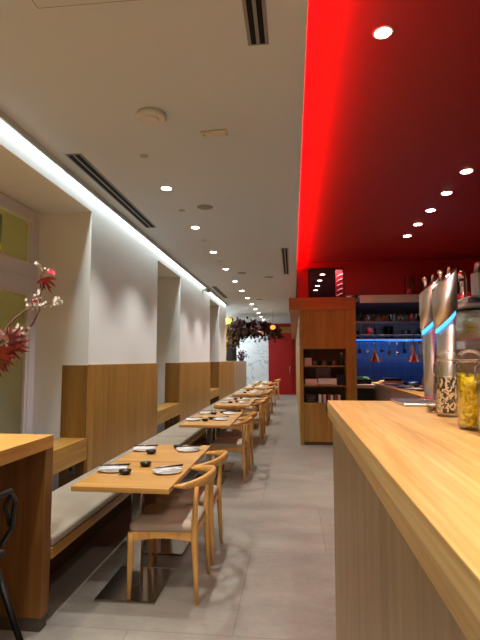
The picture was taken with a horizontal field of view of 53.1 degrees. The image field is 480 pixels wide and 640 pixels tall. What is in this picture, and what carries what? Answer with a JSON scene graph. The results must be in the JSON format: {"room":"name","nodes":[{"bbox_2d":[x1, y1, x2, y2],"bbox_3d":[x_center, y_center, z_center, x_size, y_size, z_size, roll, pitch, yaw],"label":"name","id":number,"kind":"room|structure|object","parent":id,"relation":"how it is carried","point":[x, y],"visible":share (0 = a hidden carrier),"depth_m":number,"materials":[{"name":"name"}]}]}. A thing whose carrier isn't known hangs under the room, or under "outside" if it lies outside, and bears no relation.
{"room":"restaurant","nodes":[
{"label":"restaurant","id":0,"kind":"room"},
{"bbox_2d":[0,119,225,491],"bbox_3d":[-1.715,0.376,6.619,0.940,3.430,15.200,-1,-5,6],"label":"wall","id":1,"kind":"structure","parent":0,"point":[125,301],"depth_m":4.77,"materials":[{"name":"white paint"}]},
{"bbox_2d":[16,221,26,433],"bbox_3d":[-1.872,0.590,6.598,0.070,3.000,12.560,-1,-5,6],"label":"windows","id":2,"kind":"structure","parent":1,"relation":"in","point":[25,223],"depth_m":4.62,"materials":[{"name":"glass"}]},
{"bbox_2d":[0,192,39,433],"bbox_3d":[-2.260,0.108,2.536,0.072,2.685,4.347,-1,-5,6],"label":"window frame","id":3,"kind":"structure","parent":2,"relation":"attached to","point":[18,276],"depth_m":4.55,"materials":[{"name":"paint"}]},
{"bbox_2d":[53,438,86,474],"bbox_3d":[-1.677,1.147,3.743,0.290,0.195,1.613,-1,-5,6],"label":"window ledge","id":4,"kind":"object","parent":1,"relation":"attached to","point":[67,452],"visible":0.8,"depth_m":4.21,"materials":[{"name":"brown wood"}]},
{"bbox_2d":[58,363,157,487],"bbox_3d":[-1.449,1.272,5.716,0.270,1.495,2.363,-1,-5,6],"label":"wall panel","id":5,"kind":"object","parent":1,"relation":"attached to","point":[118,402],"visible":0.52,"depth_m":5.01,"materials":[{"name":"brown wood"}]},
{"bbox_2d":[66,465,74,473],"bbox_3d":[-1.594,1.405,4.521,0.080,0.090,0.014,-1,-5,6],"label":"wall socket","id":6,"kind":"object","parent":5,"relation":"attached to","point":[71,470],"visible":0.74,"depth_m":4.51,"materials":[{"name":"black plastic"}]},
{"bbox_2d":[157,403,179,424],"bbox_3d":[-1.254,1.467,7.575,0.290,0.195,1.422,-1,-5,6],"label":"window ledge","id":7,"kind":"object","parent":1,"relation":"attached to","point":[165,411],"visible":0.82,"depth_m":7.55,"materials":[{"name":"brown wood"}]},
{"bbox_2d":[165,362,209,429],"bbox_3d":[-0.999,1.611,9.794,0.270,1.495,3.049,-1,-5,6],"label":"wall panel","id":8,"kind":"object","parent":1,"relation":"attached to","point":[193,392],"visible":0.54,"depth_m":8.85,"materials":[{"name":"brown wood"}]},
{"bbox_2d":[210,388,218,399],"bbox_3d":[-0.766,1.835,11.990,0.290,0.195,1.386,-1,-5,6],"label":"window ledge","id":9,"kind":"object","parent":1,"relation":"attached to","point":[214,392],"visible":0.66,"depth_m":11.95,"materials":[{"name":"brown wood"}]},
{"bbox_2d":[210,361,245,404],"bbox_3d":[-0.421,2.159,16.392,0.570,1.500,7.460,-1,-5,6],"label":"wall panel","id":10,"kind":"object","parent":1,"relation":"attached to","point":[229,377],"visible":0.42,"depth_m":14.16,"materials":[{"name":"brown wood"}]},
{"bbox_2d":[236,349,248,360],"bbox_3d":[0.055,1.425,19.458,0.507,0.472,0.510,4,-7,-43],"label":"flower pot","id":11,"kind":"object","parent":10,"relation":"on","point":[240,358],"visible":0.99,"depth_m":19.42,"materials":[{"name":"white ceramic"}]},
{"bbox_2d":[226,316,286,360],"bbox_3d":[0.532,0.671,17.449,2.378,1.636,1.364,-1,-5,9],"label":"dried arrangement","id":12,"kind":"object","parent":10,"relation":"on","point":[238,329],"visible":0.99,"depth_m":17.32,"materials":[{"name":"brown plant"}]},
{"bbox_2d":[0,0,307,323],"bbox_3d":[-0.311,-0.887,10.607,3.085,0.350,23.200,-1,-5,6],"label":"ceiling","id":13,"kind":"structure","parent":0,"point":[76,79],"depth_m":3.23,"materials":[{"name":"paint"}]},
{"bbox_2d":[32,0,134,8],"bbox_3d":[-0.715,-1.490,1.859,0.544,0.001,0.724,-1,-5,6],"label":"access panel","id":14,"kind":"object","parent":13,"relation":"attached to","point":[39,4],"visible":1,"depth_m":2.21,"materials":[{"name":"paint"}]},
{"bbox_2d":[65,154,155,227],"bbox_3d":[-1.218,-1.234,4.891,0.135,0.008,2.140,-1,-5,6],"label":"ceiling vent","id":15,"kind":"object","parent":13,"relation":"in","point":[79,160],"visible":1,"depth_m":4.56,"materials":[{"name":"metal"}]},
{"bbox_2d":[136,107,165,125],"bbox_3d":[-0.595,-1.361,3.223,0.200,0.033,0.200,-1,-5,6],"label":"detector","id":16,"kind":"object","parent":13,"relation":"attached to","point":[151,116],"visible":1,"depth_m":3.19,"materials":[{"name":"white plastic"}]},
{"bbox_2d":[197,204,212,209],"bbox_3d":[-0.377,-1.210,5.163,0.170,0.011,0.170,-1,-5,6],"label":"ceiling speaker","id":17,"kind":"object","parent":13,"relation":"attached to","point":[204,206],"visible":1,"depth_m":5.15},
{"bbox_2d":[200,129,227,137],"bbox_3d":[-0.188,-1.344,3.479,0.190,0.024,0.090,-1,-5,9],"label":"recessed light","id":18,"kind":"object","parent":13,"relation":"in","point":[213,133],"visible":1,"depth_m":3.46,"materials":[{"name":"white plastic"}]},
{"bbox_2d":[203,132,224,137],"bbox_3d":[-0.188,-1.342,3.479,0.160,0.004,0.064,-1,-5,9],"label":"diffuser","id":19,"kind":"object","parent":18,"relation":"attached to","point":[205,134],"depth_m":3.47,"materials":[{"name":"white plastic"}]},
{"bbox_2d":[211,286,227,297],"bbox_3d":[-0.477,-0.665,11.718,0.110,0.008,2.000,-1,-5,6],"label":"ceiling vent","id":20,"kind":"object","parent":13,"relation":"in","point":[220,292],"visible":1,"depth_m":11.65,"materials":[{"name":"metal"}]},
{"bbox_2d":[242,0,268,45],"bbox_3d":[-0.011,-1.515,1.526,0.108,0.008,1.970,-1,-5,6],"label":"ceiling vent","id":21,"kind":"object","parent":13,"relation":"in","point":[255,15],"visible":1,"depth_m":2.33,"materials":[{"name":"metal"}]},
{"bbox_2d":[281,248,288,273],"bbox_3d":[0.771,-0.966,8.117,0.110,0.008,2.150,-1,-5,6],"label":"ceiling vent","id":22,"kind":"object","parent":13,"relation":"in","point":[284,251],"visible":1,"depth_m":7.90,"materials":[{"name":"metal"}]},
{"bbox_2d":[0,394,335,639],"bbox_3d":[1.347,2.449,10.247,8.000,0.100,23.400,-1,-5,6],"label":"floor","id":23,"kind":"structure","parent":0,"point":[272,575],"depth_m":3.52,"materials":[{"name":"tile"}]},
{"bbox_2d":[0,488,23,639],"bbox_3d":[-1.118,1.179,1.792,0.723,1.034,0.464,-1,-5,6],"label":"bar stool","id":24,"kind":"object","parent":23,"relation":"on","point":[10,519],"visible":1,"depth_m":1.94,"materials":[{"name":"black plastic"}]},
{"bbox_2d":[0,434,53,631],"bbox_3d":[-1.724,1.139,1.711,0.950,1.093,2.400,-1,-5,6],"label":"counter","id":25,"kind":"object","parent":23,"relation":"on","point":[26,460],"visible":1,"depth_m":2.77,"materials":[{"name":"brown wood"}]},
{"bbox_3d":[-1.370,0.557,2.326,0.130,0.170,0.130,-1,-5,6],"label":"vase","id":26,"kind":"object","parent":25,"relation":"on","visible":0},
{"bbox_2d":[0,261,62,377],"bbox_3d":[-1.107,0.110,2.319,0.509,0.808,0.125,-1,-5,6],"label":"branch","id":27,"kind":"object","parent":26,"relation":"in","point":[14,345],"visible":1,"depth_m":2.32,"materials":[{"name":"red plant"}]},
{"bbox_2d":[71,461,193,604],"bbox_3d":[-0.709,1.446,3.325,0.630,0.750,0.755,-1,-5,6],"label":"dining table","id":28,"kind":"object","parent":23,"relation":"on","point":[147,586],"visible":0.86,"depth_m":3.24,"materials":[{"name":"brown wood"}]},
{"bbox_2d":[99,467,124,472],"bbox_3d":[-0.907,1.072,3.428,0.204,0.014,0.172,0,-5,1],"label":"oval plate","id":29,"kind":"object","parent":28,"relation":"on","point":[113,469],"visible":0.63,"depth_m":3.43,"materials":[{"name":"white ceramic"}]},
{"bbox_2d":[98,465,126,470],"bbox_3d":[-0.907,1.050,3.430,0.196,0.020,0.122,1,-5,-11],"label":"napkin","id":30,"kind":"object","parent":29,"relation":"on","point":[122,466],"visible":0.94,"depth_m":3.41,"materials":[{"name":"white fabric"}]},
{"bbox_2d":[119,468,131,474],"bbox_3d":[-0.797,1.055,3.332,0.088,0.030,0.088,-1,-5,6],"label":"sauce bowl","id":31,"kind":"object","parent":28,"relation":"on","point":[126,471],"visible":1,"depth_m":3.31,"materials":[{"name":"black ceramic"}]},
{"bbox_2d":[140,461,151,466],"bbox_3d":[-0.704,1.076,3.582,0.088,0.030,0.088,-1,-5,6],"label":"sauce bowl","id":32,"kind":"object","parent":28,"relation":"on","point":[142,463],"visible":1,"depth_m":3.56,"materials":[{"name":"black ceramic"}]},
{"bbox_2d":[153,468,181,474],"bbox_3d":[-0.511,1.067,3.375,0.204,0.014,0.172,2,-5,-19],"label":"oval plate","id":33,"kind":"object","parent":28,"relation":"on","point":[168,471],"visible":0.83,"depth_m":3.38,"materials":[{"name":"white ceramic"}]},
{"bbox_2d":[152,465,181,472],"bbox_3d":[-0.510,1.046,3.376,0.196,0.020,0.122,3,-6,-31],"label":"napkin","id":34,"kind":"object","parent":33,"relation":"on","point":[158,470],"visible":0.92,"depth_m":3.36,"materials":[{"name":"white fabric"}]},
{"bbox_2d":[49,385,247,574],"bbox_3d":[-0.424,2.247,11.378,0.515,0.492,17.200,-1,-5,6],"label":"bench","id":35,"kind":"object","parent":23,"relation":"on","point":[77,517],"visible":0.45,"depth_m":3.73,"materials":[{"name":"beige fabric"}]},
{"bbox_2d":[50,466,120,545],"bbox_3d":[-1.259,1.400,3.818,0.510,0.061,1.892,-1,-5,6],"label":"cushion","id":36,"kind":"object","parent":35,"relation":"on","point":[71,511],"depth_m":3.45,"materials":[{"name":"fabric"}]},
{"bbox_2d":[102,436,188,464],"bbox_3d":[-1.051,1.557,5.700,0.510,0.061,1.892,-1,-5,6],"label":"cushion","id":37,"kind":"object","parent":35,"relation":"on","point":[162,440],"depth_m":6.19,"materials":[{"name":"fabric"}]},
{"bbox_2d":[155,419,204,439],"bbox_3d":[-0.843,1.714,7.582,0.510,0.061,1.892,-1,-5,6],"label":"cushion","id":38,"kind":"object","parent":35,"relation":"on","point":[174,430],"depth_m":7.06,"materials":[{"name":"fabric"}]},
{"bbox_2d":[190,408,226,416],"bbox_3d":[-0.635,1.871,9.464,0.510,0.061,1.892,-1,-5,6],"label":"cushion","id":39,"kind":"object","parent":35,"relation":"on","point":[205,409],"depth_m":10.00,"materials":[{"name":"fabric"}]},
{"bbox_2d":[206,401,227,410],"bbox_3d":[-0.427,2.028,11.346,0.510,0.061,1.892,-1,-5,6],"label":"cushion","id":40,"kind":"object","parent":35,"relation":"on","point":[211,406],"depth_m":10.86,"materials":[{"name":"fabric"}]},
{"bbox_2d":[116,444,210,555],"bbox_3d":[-0.625,1.509,4.082,0.630,0.750,0.755,-1,-5,6],"label":"dining table","id":41,"kind":"object","parent":23,"relation":"on","point":[164,453],"visible":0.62,"depth_m":3.94,"materials":[{"name":"wood"}]},
{"bbox_2d":[177,448,199,451],"bbox_3d":[-0.451,1.135,4.185,0.204,0.014,0.172,1,-5,-11],"label":"oval plate","id":42,"kind":"object","parent":41,"relation":"on","point":[185,449],"visible":0.87,"depth_m":4.18,"materials":[{"name":"white ceramic"}]},
{"bbox_2d":[126,465,215,604],"bbox_3d":[-0.435,1.423,3.306,0.539,0.795,0.566,-1,-5,6],"label":"dining chair","id":43,"kind":"object","parent":23,"relation":"on","point":[158,520],"visible":1,"depth_m":3.11,"materials":[{"name":"brown wood"}]},
{"bbox_2d":[154,450,227,565],"bbox_3d":[-0.366,1.471,3.885,0.539,0.795,0.566,-1,-5,6],"label":"dining chair","id":44,"kind":"object","parent":23,"relation":"on","point":[176,496],"visible":0.73,"depth_m":3.72,"materials":[{"name":"brown wood"}]},
{"bbox_2d":[179,418,236,485],"bbox_3d":[-0.393,1.684,6.182,0.630,0.750,0.755,-1,-5,6],"label":"dining table","id":45,"kind":"object","parent":23,"relation":"on","point":[209,425],"visible":0.61,"depth_m":6.09,"materials":[{"name":"wood"}]},
{"bbox_2d":[194,412,242,471],"bbox_3d":[-0.309,1.748,6.945,0.630,0.750,0.755,-1,-5,6],"label":"dining table","id":46,"kind":"object","parent":23,"relation":"on","point":[226,466],"visible":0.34,"depth_m":6.89,"materials":[{"name":"wood"}]},
{"bbox_2d":[213,405,245,452],"bbox_3d":[-0.170,1.831,8.205,0.566,0.795,0.539,-1,-5,6],"label":"dining chair","id":47,"kind":"object","parent":23,"relation":"on","point":[223,407],"visible":0.53,"depth_m":8.02,"materials":[{"name":"brown wood"}]},
{"bbox_2d":[209,417,252,482],"bbox_3d":[-0.100,1.671,6.292,0.539,0.795,0.566,-1,-5,6],"label":"dining chair","id":48,"kind":"object","parent":23,"relation":"on","point":[228,444],"visible":0.94,"depth_m":6.08,"materials":[{"name":"brown wood"}]},
{"bbox_2d":[214,401,252,430],"bbox_3d":[-0.106,1.901,8.787,0.630,0.750,0.755,-1,-5,6],"label":"dining table","id":49,"kind":"object","parent":23,"relation":"on","point":[249,404],"visible":0.31,"depth_m":8.75,"materials":[{"name":"wood"}]},
{"bbox_2d":[218,411,256,471],"bbox_3d":[-0.020,1.724,6.925,0.539,0.795,0.566,-1,-5,6],"label":"dining chair","id":50,"kind":"object","parent":23,"relation":"on","point":[225,434],"visible":0.66,"depth_m":6.79,"materials":[{"name":"brown wood"}]},
{"bbox_2d":[224,398,255,430],"bbox_3d":[-0.019,1.966,9.570,0.630,0.750,0.755,-1,-5,6],"label":"dining table","id":51,"kind":"object","parent":23,"relation":"on","point":[239,399],"visible":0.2,"depth_m":9.55,"materials":[{"name":"wood"}]},
{"bbox_2d":[232,394,256,429],"bbox_3d":[0.100,2.050,10.832,0.566,0.795,0.539,-1,-5,6],"label":"dining chair","id":52,"kind":"object","parent":23,"relation":"on","point":[253,408],"visible":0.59,"depth_m":10.65,"materials":[{"name":"brown wood"}]},
{"bbox_2d":[233,392,261,426],"bbox_3d":[0.184,2.120,11.412,0.630,0.750,0.755,-1,-5,6],"label":"dining table","id":53,"kind":"object","parent":23,"relation":"on","point":[259,393],"visible":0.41,"depth_m":11.36,"materials":[{"name":"wood"}]},
{"bbox_2d":[236,400,265,444],"bbox_3d":[0.220,1.897,9.004,0.539,0.795,0.566,-1,-5,6],"label":"dining chair","id":54,"kind":"object","parent":23,"relation":"on","point":[258,419],"visible":0.66,"depth_m":8.79,"materials":[{"name":"brown wood"}]},
{"bbox_2d":[243,397,267,438],"bbox_3d":[0.301,1.951,9.647,0.539,0.795,0.566,-1,-5,6],"label":"dining chair","id":55,"kind":"object","parent":23,"relation":"on","point":[265,398],"visible":0.47,"depth_m":9.56,"materials":[{"name":"brown wood"}]},
{"bbox_2d":[251,391,270,425],"bbox_3d":[0.486,2.114,11.602,0.539,0.795,0.566,-1,-5,6],"label":"dining chair","id":56,"kind":"object","parent":23,"relation":"on","point":[267,393],"visible":0.56,"depth_m":11.38,"materials":[{"name":"brown wood"}]},
{"bbox_2d":[254,389,271,419],"bbox_3d":[0.561,2.170,12.275,0.539,0.795,0.566,-1,-5,6],"label":"dining chair","id":57,"kind":"object","parent":23,"relation":"on","point":[270,389],"visible":0.38,"depth_m":12.43,"materials":[{"name":"brown wood"}]},
{"bbox_2d":[256,386,274,413],"bbox_3d":[0.747,2.310,13.959,0.539,0.795,0.566,-1,-5,6],"label":"dining chair","id":58,"kind":"object","parent":23,"relation":"on","point":[270,387],"visible":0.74,"depth_m":13.75,"materials":[{"name":"brown wood"}]},
{"bbox_2d":[289,297,356,444],"bbox_3d":[1.539,0.946,8.998,1.215,2.690,0.500,-1,-5,6],"label":"tall cabinet","id":59,"kind":"object","parent":23,"relation":"on","point":[327,325],"visible":0.8,"depth_m":8.84,"materials":[{"name":"brown wood"}]},
{"bbox_2d":[305,379,316,384],"bbox_3d":[1.323,1.148,8.910,0.220,0.108,0.130,-1,-5,6],"label":"gift box","id":60,"kind":"object","parent":59,"relation":"on","point":[307,381],"visible":1,"depth_m":8.85,"materials":[{"name":"cardboard"}]},
{"bbox_2d":[304,401,326,403],"bbox_3d":[1.577,1.542,8.947,0.770,0.023,0.396,-1,-5,6],"label":"shelf","id":61,"kind":"object","parent":59,"relation":"attached to","point":[305,402],"depth_m":8.83,"materials":[{"name":"brown wood"}]},
{"bbox_2d":[316,368,330,383],"bbox_3d":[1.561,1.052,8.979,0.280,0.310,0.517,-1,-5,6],"label":"framed picture","id":62,"kind":"object","parent":59,"relation":"on","point":[320,372],"visible":0.56,"depth_m":9.02,"materials":[{"name":"paper"}]},
{"bbox_2d":[304,365,345,366],"bbox_3d":[1.577,0.866,9.003,0.770,0.028,0.396,-1,-5,6],"label":"shelf","id":63,"kind":"object","parent":59,"relation":"attached to","point":[304,365],"depth_m":8.85,"materials":[{"name":"brown wood"}]},
{"bbox_2d":[304,384,345,386],"bbox_3d":[1.577,1.221,8.973,0.770,0.027,0.396,-1,-5,6],"label":"shelf","id":64,"kind":"object","parent":59,"relation":"attached to","point":[317,385],"depth_m":8.78,"materials":[{"name":"brown wood"}]},
{"bbox_2d":[318,378,336,384],"bbox_3d":[1.614,1.139,8.863,0.330,0.118,0.120,-1,-5,6],"label":"gift box","id":65,"kind":"object","parent":59,"relation":"on","point":[333,381],"visible":1,"depth_m":8.81,"materials":[{"name":"cardboard"}]},
{"bbox_2d":[337,375,344,384],"bbox_3d":[1.867,1.103,8.858,0.135,0.188,0.140,-1,-5,6],"label":"storage box","id":66,"kind":"object","parent":59,"relation":"on","point":[340,378],"visible":1,"depth_m":8.79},
{"bbox_2d":[357,384,373,400],"bbox_3d":[2.438,1.798,9.469,0.330,1.070,0.610,-1,-5,6],"label":"station","id":67,"kind":"object","parent":23,"relation":"on","point":[365,392],"visible":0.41,"depth_m":9.21,"materials":[{"name":"black plastic"}]},
{"bbox_2d":[357,376,370,383],"bbox_3d":[2.413,1.182,9.428,0.280,0.150,0.300,-1,-5,6],"label":"crate","id":68,"kind":"object","parent":67,"relation":"on","point":[359,381],"visible":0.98,"depth_m":9.28,"materials":[{"name":"black plastic"}]},
{"bbox_2d":[357,384,373,387],"bbox_3d":[2.438,1.299,9.511,0.330,0.070,0.610,-1,-5,6],"label":"countertop","id":69,"kind":"structure","parent":67,"relation":"on","point":[358,385],"depth_m":9.21,"materials":[{"name":"white plastic"}]},
{"bbox_2d":[371,382,423,400],"bbox_3d":[2.713,1.626,7.591,0.600,1.100,4.100,-1,-5,6],"label":"countertop","id":70,"kind":"structure","parent":23,"relation":"on","point":[382,392],"depth_m":7.75,"materials":[{"name":"brown wood"}]},
{"bbox_2d":[327,400,479,639],"bbox_3d":[0.721,0.923,0.600,0.950,1.340,3.400,-1,-5,6],"label":"bar counter","id":71,"kind":"object","parent":23,"relation":"on","point":[407,479],"depth_m":0.99,"materials":[{"name":"brown wood"}]},
{"bbox_2d":[391,398,458,406],"bbox_3d":[0.901,0.374,2.181,0.370,0.017,0.280,-1,-5,6],"label":"drip tray","id":72,"kind":"object","parent":71,"relation":"on","point":[406,402],"visible":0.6,"depth_m":2.08,"materials":[{"name":"silver metal"}]},
{"bbox_2d":[405,401,437,402],"bbox_3d":[0.894,0.361,2.112,0.310,0.003,0.080,-1,-5,6],"label":"grille","id":73,"kind":"object","parent":72,"relation":"attached to","point":[405,401],"depth_m":2.11,"materials":[{"name":"silver metal"}]},
{"bbox_2d":[419,274,438,400],"bbox_3d":[0.891,0.080,2.247,0.112,0.586,0.113,1,-5,-8],"label":"tower","id":74,"kind":"object","parent":72,"relation":"on","point":[425,296],"visible":0.77,"depth_m":2.22,"materials":[{"name":"silver metal"}]},
{"bbox_2d":[432,266,457,401],"bbox_3d":[0.914,0.063,2.127,0.124,0.599,0.129,-1,-5,6],"label":"tower","id":75,"kind":"object","parent":72,"relation":"on","point":[444,293],"visible":0.76,"depth_m":2.10,"materials":[{"name":"silver metal"}]},
{"bbox_2d":[433,355,458,374],"bbox_3d":[0.742,0.226,1.716,0.082,0.235,0.082,-4,-6,41],"label":"glass jar","id":76,"kind":"object","parent":71,"relation":"on","point":[457,355],"visible":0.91,"depth_m":1.72,"materials":[{"name":"clear glass"}]},
{"bbox_2d":[437,376,458,413],"bbox_3d":[0.742,0.266,1.713,0.072,0.132,0.072,-3,-5,29],"label":"slices","id":77,"kind":"object","parent":76,"relation":"in","point":[447,392],"visible":0.98,"depth_m":1.69,"materials":[{"name":"beige food"}]},
{"bbox_2d":[454,361,479,378],"bbox_3d":[0.672,0.201,1.398,0.077,0.232,0.077,3,-6,-34],"label":"glass jar","id":78,"kind":"object","parent":71,"relation":"on","point":[458,361],"visible":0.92,"depth_m":1.41,"materials":[{"name":"clear glass"}]},
{"bbox_2d":[457,372,479,426],"bbox_3d":[0.673,0.230,1.396,0.073,0.155,0.073,3,-6,-34],"label":"yellow pickles","id":79,"kind":"object","parent":78,"relation":"in","point":[468,406],"visible":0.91,"depth_m":1.37,"materials":[{"name":"yellow food"}]},
{"bbox_2d":[474,364,479,382],"bbox_3d":[0.663,0.193,1.258,0.077,0.225,0.077,3,-6,-34],"label":"glass jar","id":80,"kind":"object","parent":71,"relation":"on","point":[477,365],"visible":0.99,"depth_m":1.27,"materials":[{"name":"clear glass"}]},
{"bbox_2d":[477,381,479,426],"bbox_3d":[0.663,0.227,1.256,0.073,0.136,0.074,-5,-7,44],"label":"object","id":81,"kind":"object","parent":80,"relation":"in","point":[478,398],"visible":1,"depth_m":1.26,"materials":[{"name":"beige food"}]},
{"bbox_2d":[236,335,268,389],"bbox_3d":[0.402,1.762,21.867,1.800,3.200,0.100,-1,-5,6],"label":"wall","id":82,"kind":"structure","parent":0,"point":[257,364],"depth_m":21.77,"materials":[{"name":"white stone"}]},
{"bbox_2d":[268,324,297,394],"bbox_3d":[3.930,1.730,21.480,5.300,3.200,0.100,-1,-5,6],"label":"wall","id":83,"kind":"structure","parent":0,"point":[279,325],"depth_m":21.65,"materials":[{"name":"red paint"}]},
{"bbox_2d":[272,334,292,394],"bbox_3d":[1.897,1.979,21.582,0.930,2.720,0.102,-1,-5,6],"label":"door","id":84,"kind":"structure","parent":83,"relation":"in","point":[282,356],"depth_m":21.58,"materials":[{"name":"red paint"}]},
{"bbox_2d":[276,327,290,332],"bbox_3d":[1.902,0.449,21.710,1.200,0.270,0.100,-1,-5,6],"label":"trim","id":85,"kind":"structure","parent":83,"relation":"attached to","point":[284,329],"depth_m":21.64,"materials":[{"name":"brown wood"}]},
{"bbox_2d":[296,319,299,428],"bbox_3d":[2.338,1.572,15.370,1.010,2.500,12.380,-1,-5,6],"label":"wall","id":86,"kind":"structure","parent":0,"point":[297,334],"depth_m":12.50,"materials":[{"name":"brown wood"}]},
{"bbox_2d":[290,313,298,338],"bbox_3d":[1.743,0.254,15.510,0.180,0.230,12.250,-1,-5,6],"label":"trim","id":87,"kind":"structure","parent":86,"relation":"attached to","point":[294,317],"depth_m":12.14,"materials":[{"name":"brown wood"}]},
{"bbox_2d":[335,270,346,296],"bbox_3d":[1.972,-0.615,9.362,0.210,0.860,0.043,-1,-5,6],"label":"striped panel","id":88,"kind":"object","parent":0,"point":[338,273],"visible":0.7,"depth_m":9.37,"materials":[{"name":"red paint"}]},
{"bbox_2d":[297,259,479,297],"bbox_3d":[3.071,-0.751,8.870,4.015,0.670,0.120,-1,-5,6],"label":"wall","id":89,"kind":"structure","parent":0,"point":[377,277],"depth_m":8.85,"materials":[{"name":"red paint"}]},
{"bbox_2d":[308,268,344,297],"bbox_3d":[1.622,-0.694,9.025,0.680,0.562,0.080,-1,-5,6],"label":"window","id":90,"kind":"structure","parent":89,"relation":"in","point":[309,269],"depth_m":9.01,"materials":[{"name":"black glass"}]},
{"bbox_2d":[297,0,479,262],"bbox_3d":[2.323,-1.469,3.803,4.585,0.180,10.200,-1,-5,6],"label":"ceiling","id":91,"kind":"structure","parent":89,"relation":"attached to","point":[391,124],"depth_m":3.85,"materials":[{"name":"red paint"}]},
{"bbox_2d":[372,25,393,39],"bbox_3d":[0.797,-1.600,2.675,0.114,0.006,0.114,-1,-5,6],"label":"recessed light","id":92,"kind":"object","parent":91,"relation":"in","point":[382,32],"visible":1,"depth_m":2.67,"materials":[{"name":"white plastic"}]},
{"bbox_2d":[459,169,473,173],"bbox_3d":[2.190,-1.437,4.641,0.128,0.006,0.128,-1,-5,6],"label":"recessed light","id":93,"kind":"object","parent":91,"relation":"in","point":[464,171],"visible":1,"depth_m":4.63,"materials":[{"name":"white plastic"}]},
{"bbox_2d":[355,296,423,384],"bbox_3d":[3.908,0.928,11.252,2.900,3.100,0.100,-1,-5,6],"label":"wall","id":94,"kind":"structure","parent":0,"point":[393,365],"depth_m":11.26,"materials":[{"name":"tile"}]},
{"bbox_2d":[356,338,422,348],"bbox_3d":[3.881,0.543,11.035,2.800,0.230,0.400,-1,-5,6],"label":"shelf","id":95,"kind":"object","parent":94,"relation":"attached to","point":[402,339],"visible":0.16,"depth_m":10.91,"materials":[{"name":"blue metal"}]},
{"bbox_2d":[384,326,392,337],"bbox_3d":[3.444,0.287,11.104,0.208,0.292,0.208,-1,-5,6],"label":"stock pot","id":96,"kind":"object","parent":95,"relation":"on","point":[388,330],"visible":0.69,"depth_m":11.02,"materials":[{"name":"black metal"}]},
{"bbox_2d":[455,261,479,398],"bbox_3d":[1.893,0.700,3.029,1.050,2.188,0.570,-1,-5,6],"label":"coffee machine","id":97,"kind":"object","parent":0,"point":[467,317],"visible":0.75,"depth_m":2.95,"materials":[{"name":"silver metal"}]},
{"bbox_2d":[456,340,479,349],"bbox_3d":[1.894,0.167,3.083,1.050,0.060,0.550,-1,-5,6],"label":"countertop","id":98,"kind":"structure","parent":97,"relation":"on","point":[462,344],"depth_m":2.87,"materials":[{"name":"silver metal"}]},
{"bbox_2d":[456,302,479,311],"bbox_3d":[1.887,-0.077,3.044,1.050,0.030,0.470,-1,-5,6],"label":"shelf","id":99,"kind":"object","parent":97,"relation":"attached to","point":[462,306],"depth_m":2.92,"materials":[{"name":"silver metal"}]},
{"bbox_2d":[470,261,479,294],"bbox_3d":[1.551,-0.263,3.066,0.110,0.263,0.130,-1,-5,6],"label":"tap","id":100,"kind":"object","parent":97,"relation":"on","point":[475,276],"depth_m":3.06,"materials":[{"name":"silver metal"}]},
{"bbox_3d":[3.753,0.713,10.126,2.960,3.340,2.400,-1,-5,6],"label":"wall","id":101,"kind":"structure","parent":0,"visible":0},
{"bbox_2d":[356,321,419,323],"bbox_3d":[3.646,-0.101,9.171,2.850,0.305,0.350,-1,-5,6],"label":"shelf","id":102,"kind":"object","parent":101,"relation":"attached to","point":[357,322],"visible":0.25,"depth_m":9.12,"materials":[{"name":"silver metal"}]},
{"bbox_2d":[369,324,381,361],"bbox_3d":[2.631,0.444,9.364,0.260,0.750,0.259,-1,-5,6],"label":"heat lamp","id":103,"kind":"object","parent":102,"relation":"hanging from","point":[374,358],"visible":1,"depth_m":9.28,"materials":[{"name":"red metal"}]},
{"bbox_2d":[407,323,420,361],"bbox_3d":[3.361,0.438,9.284,0.260,0.750,0.259,-1,-5,6],"label":"heat lamp","id":104,"kind":"object","parent":102,"relation":"hanging from","point":[414,357],"visible":1,"depth_m":9.21,"materials":[{"name":"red metal"}]},
{"bbox_2d":[356,334,422,336],"bbox_3d":[3.763,0.326,10.208,2.750,0.025,0.300,-1,-5,6],"label":"shelf","id":105,"kind":"object","parent":101,"relation":"attached to","point":[400,334],"visible":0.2,"depth_m":10.12,"materials":[{"name":"silver metal"}]},
{"bbox_2d":[356,312,422,341],"bbox_3d":[3.714,0.126,9.776,2.750,0.628,0.016,-1,-5,6],"label":"utensil rail","id":106,"kind":"object","parent":101,"relation":"attached to","point":[360,312],"visible":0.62,"depth_m":9.81,"materials":[{"name":"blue metal"}]},
{"bbox_2d":[409,342,415,355],"bbox_3d":[3.510,0.603,9.758,0.120,0.320,0.021,-1,-5,6],"label":"hanging cloth","id":107,"kind":"object","parent":106,"relation":"hanging from","point":[412,346],"visible":0.67,"depth_m":9.77,"materials":[{"name":"fabric"}]},
{"bbox_2d":[418,342,422,357],"bbox_3d":[3.679,0.601,9.740,0.120,0.320,0.021,-1,-5,6],"label":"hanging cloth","id":108,"kind":"object","parent":106,"relation":"hanging from","point":[420,344],"visible":0.8,"depth_m":9.74,"materials":[{"name":"fabric"}]},
{"bbox_2d":[355,294,458,313],"bbox_3d":[3.733,-0.274,9.842,2.880,0.140,2.830,-1,-5,6],"label":"extractor hood","id":109,"kind":"object","parent":101,"relation":"attached to","point":[402,303],"visible":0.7,"depth_m":9.37,"materials":[{"name":"silver metal"}]},
{"bbox_3d":[4.825,0.331,5.901,0.100,3.400,15.200,-1,-5,6],"label":"wall","id":110,"kind":"structure","parent":0,"visible":0},
{"bbox_2d":[296,270,335,296],"bbox_3d":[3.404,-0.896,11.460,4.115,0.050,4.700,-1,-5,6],"label":"glass panel","id":111,"kind":"object","parent":110,"relation":"attached to","point":[327,288],"depth_m":11.46,"materials":[{"name":"black glass"}]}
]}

